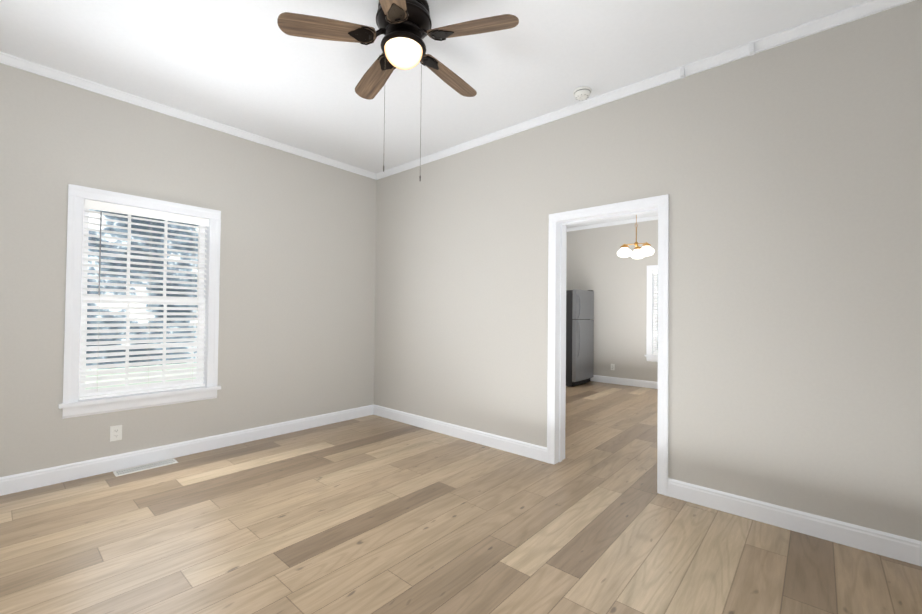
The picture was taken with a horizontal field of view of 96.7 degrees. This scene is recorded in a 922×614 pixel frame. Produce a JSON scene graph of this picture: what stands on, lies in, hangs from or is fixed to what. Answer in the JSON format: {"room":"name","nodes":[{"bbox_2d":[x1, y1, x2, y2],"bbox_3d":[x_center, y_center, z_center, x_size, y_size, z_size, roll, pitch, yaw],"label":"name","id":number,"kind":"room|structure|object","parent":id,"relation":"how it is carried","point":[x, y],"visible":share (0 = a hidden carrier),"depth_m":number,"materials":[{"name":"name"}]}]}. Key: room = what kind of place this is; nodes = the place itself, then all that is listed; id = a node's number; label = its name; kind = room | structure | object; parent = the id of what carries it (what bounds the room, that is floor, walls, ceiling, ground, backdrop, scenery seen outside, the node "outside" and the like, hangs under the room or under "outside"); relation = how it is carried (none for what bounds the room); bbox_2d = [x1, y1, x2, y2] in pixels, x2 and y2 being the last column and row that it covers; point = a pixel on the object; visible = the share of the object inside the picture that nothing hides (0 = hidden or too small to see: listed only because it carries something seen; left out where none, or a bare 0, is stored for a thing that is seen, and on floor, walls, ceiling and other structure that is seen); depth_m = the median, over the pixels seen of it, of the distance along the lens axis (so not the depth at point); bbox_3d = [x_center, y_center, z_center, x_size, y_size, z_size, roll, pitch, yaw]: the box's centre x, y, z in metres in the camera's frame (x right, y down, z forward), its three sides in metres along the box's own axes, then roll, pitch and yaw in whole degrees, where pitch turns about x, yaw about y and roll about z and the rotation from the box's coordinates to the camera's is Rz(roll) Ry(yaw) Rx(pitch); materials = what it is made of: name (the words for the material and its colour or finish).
{"room":"empty living room","nodes":[
{"label":"empty living room","id":0,"kind":"room"},
{"bbox_2d":[0,63,376,476],"bbox_3d":[-2.627,-0.202,3.439,0.220,2.955,4.685,0,-1,41],"label":"wall","id":1,"kind":"structure","parent":0,"point":[296,338],"depth_m":3.63,"materials":[{"name":"paint"}]},
{"bbox_2d":[110,425,121,441],"bbox_3d":[-2.686,0.983,3.192,0.009,0.116,0.072,0,-1,41],"label":"electrical outlet","id":2,"kind":"object","parent":1,"relation":"attached to","point":[115,433],"visible":1,"depth_m":3.19,"materials":[{"name":"white plastic"}]},
{"bbox_2d":[58,184,220,418],"bbox_3d":[-2.624,-0.034,3.429,0.296,1.707,1.054,0,-1,41],"label":"window","id":3,"kind":"structure","parent":1,"relation":"in","point":[72,405],"depth_m":3.28,"materials":[{"name":"paint"}]},
{"bbox_2d":[79,199,208,399],"bbox_3d":[-2.573,-0.049,3.385,0.066,1.500,0.830,0,-1,41],"label":"window blinds","id":4,"kind":"object","parent":3,"relation":"attached to","point":[115,208],"visible":0.92,"depth_m":3.34,"materials":[{"name":"white plastic"}]},
{"bbox_2d":[0,405,371,495],"bbox_3d":[-2.505,1.216,3.393,0.016,0.120,4.370,0,-1,41],"label":"baseboard","id":5,"kind":"structure","parent":1,"relation":"attached to","point":[20,482],"depth_m":3.39,"materials":[{"name":"paint"}]},
{"bbox_2d":[0,52,375,179],"bbox_3d":[-2.472,-1.649,3.423,0.042,0.060,4.290,0,-1,41],"label":"crown molding","id":6,"kind":"structure","parent":1,"relation":"attached to","point":[7,59],"depth_m":3.40,"materials":[{"name":"paint"}]},
{"bbox_2d":[0,0,868,227],"bbox_3d":[0.935,-1.704,3.344,5.720,0.120,9.170,0,-1,41],"label":"ceiling","id":7,"kind":"structure","parent":0,"point":[250,66],"depth_m":2.73,"materials":[{"name":"paint"}]},
{"bbox_2d":[277,0,518,180],"bbox_3d":[-0.300,-1.186,2.316,1.236,0.975,1.202,0,-1,41],"label":"ceiling fan","id":8,"kind":"object","parent":7,"relation":"hanging from","point":[404,27],"visible":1,"depth_m":2.20,"materials":[{"name":"brown wood"}]},
{"bbox_2d":[573,86,591,100],"bbox_3d":[0.924,-1.621,3.126,0.136,0.054,0.136,0,-1,41],"label":"smoke detector","id":9,"kind":"object","parent":7,"relation":"attached to","point":[581,93],"visible":1,"depth_m":3.09,"materials":[{"name":"white plastic"}]},
{"bbox_2d":[617,215,654,258],"bbox_3d":[2.430,-1.132,5.626,0.470,0.920,0.457,0,-1,41],"label":"chandelier","id":10,"kind":"object","parent":7,"relation":"hanging from","point":[638,252],"visible":0.94,"depth_m":5.55,"materials":[{"name":"white glass"}]},
{"bbox_2d":[0,381,921,613],"bbox_3d":[0.903,1.370,3.295,5.720,0.120,9.170,0,-1,41],"label":"floor","id":11,"kind":"structure","parent":0,"point":[372,514],"depth_m":2.26,"materials":[{"name":"brown wood"}]},
{"bbox_2d":[113,459,177,476],"bbox_3d":[-2.499,1.270,3.256,0.125,0.007,0.395,0,-1,41],"label":"floor vent","id":12,"kind":"object","parent":11,"relation":"in","point":[143,467],"visible":1,"depth_m":3.24,"materials":[{"name":"white plastic"}]},
{"bbox_2d":[566,289,593,386],"bbox_3d":[1.941,0.538,7.515,0.797,1.703,0.740,0,-1,41],"label":"refrigerator","id":13,"kind":"object","parent":11,"relation":"on","point":[579,337],"visible":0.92,"depth_m":7.13,"materials":[{"name":"silver metal"}]},
{"bbox_2d":[566,220,657,381],"bbox_3d":[3.575,-0.080,6.954,4.500,2.955,0.200,0,-1,41],"label":"wall","id":14,"kind":"structure","parent":0,"point":[606,273],"depth_m":7.47,"materials":[{"name":"paint"}]},
{"bbox_2d":[567,216,657,231],"bbox_3d":[3.435,-1.530,6.952,4.300,0.060,0.042,0,-1,41],"label":"crown molding","id":15,"kind":"structure","parent":14,"relation":"attached to","point":[652,217],"depth_m":7.49,"materials":[{"name":"paint"}]},
{"bbox_2d":[590,375,657,388],"bbox_3d":[3.413,1.335,6.915,4.300,0.120,0.016,0,-1,41],"label":"baseboard","id":16,"kind":"structure","parent":14,"relation":"attached to","point":[597,378],"depth_m":7.32,"materials":[{"name":"paint"}]},
{"bbox_2d":[645,265,657,361],"bbox_3d":[3.669,0.110,6.856,1.054,1.657,0.276,0,-1,41],"label":"kitchen window","id":17,"kind":"structure","parent":14,"relation":"in","point":[650,356],"depth_m":7.08,"materials":[{"name":"paint"}]},
{"bbox_2d":[652,270,657,354],"bbox_3d":[3.631,0.094,6.813,0.830,1.450,0.067,0,-1,41],"label":"window blinds","id":18,"kind":"object","parent":17,"relation":"attached to","point":[654,271],"visible":0.1,"depth_m":7.06,"materials":[{"name":"white plastic"}]},
{"bbox_2d":[374,0,921,540],"bbox_3d":[1.068,-0.165,3.322,5.500,2.955,0.170,0,-1,41],"label":"wall","id":19,"kind":"structure","parent":0,"point":[786,178],"depth_m":2.60,"materials":[{"name":"paint"}]},
{"bbox_2d":[372,404,546,462],"bbox_3d":[-0.164,1.254,4.238,2.372,0.120,0.016,0,-1,41],"label":"baseboard","id":20,"kind":"structure","parent":19,"relation":"attached to","point":[529,450],"depth_m":4.03,"materials":[{"name":"paint"}]},
{"bbox_2d":[547,194,668,495],"bbox_3d":[1.154,0.263,3.236,0.936,2.098,0.206,0,-1,41],"label":"door frame","id":21,"kind":"structure","parent":19,"relation":"attached to","point":[556,369],"depth_m":3.40,"materials":[{"name":"paint"}]},
{"bbox_2d":[376,0,914,179],"bbox_3d":[0.937,-1.612,3.330,5.300,0.064,0.046,0,-1,41],"label":"crown molding","id":22,"kind":"structure","parent":19,"relation":"attached to","point":[849,14],"depth_m":2.80,"materials":[{"name":"paint"}]},
{"bbox_2d":[668,478,921,565],"bbox_3d":[2.167,1.246,2.204,1.942,0.120,0.016,0,-1,41],"label":"baseboard","id":23,"kind":"structure","parent":19,"relation":"attached to","point":[901,548],"depth_m":2.36,"materials":[{"name":"paint"}]},
{"label":"outside","id":24,"kind":"structure","parent":0,"visible":0},
{"bbox_2d":[85,209,197,389],"bbox_3d":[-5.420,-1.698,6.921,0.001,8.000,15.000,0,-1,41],"label":"window glass","id":25,"kind":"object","parent":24,"point":[137,266],"depth_m":6.92,"materials":[{"name":"clear glass"}]},
{"bbox_2d":[657,274,657,350],"bbox_3d":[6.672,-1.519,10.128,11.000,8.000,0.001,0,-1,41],"label":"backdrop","id":26,"kind":"structure","parent":24,"point":[657,316],"depth_m":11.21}
]}

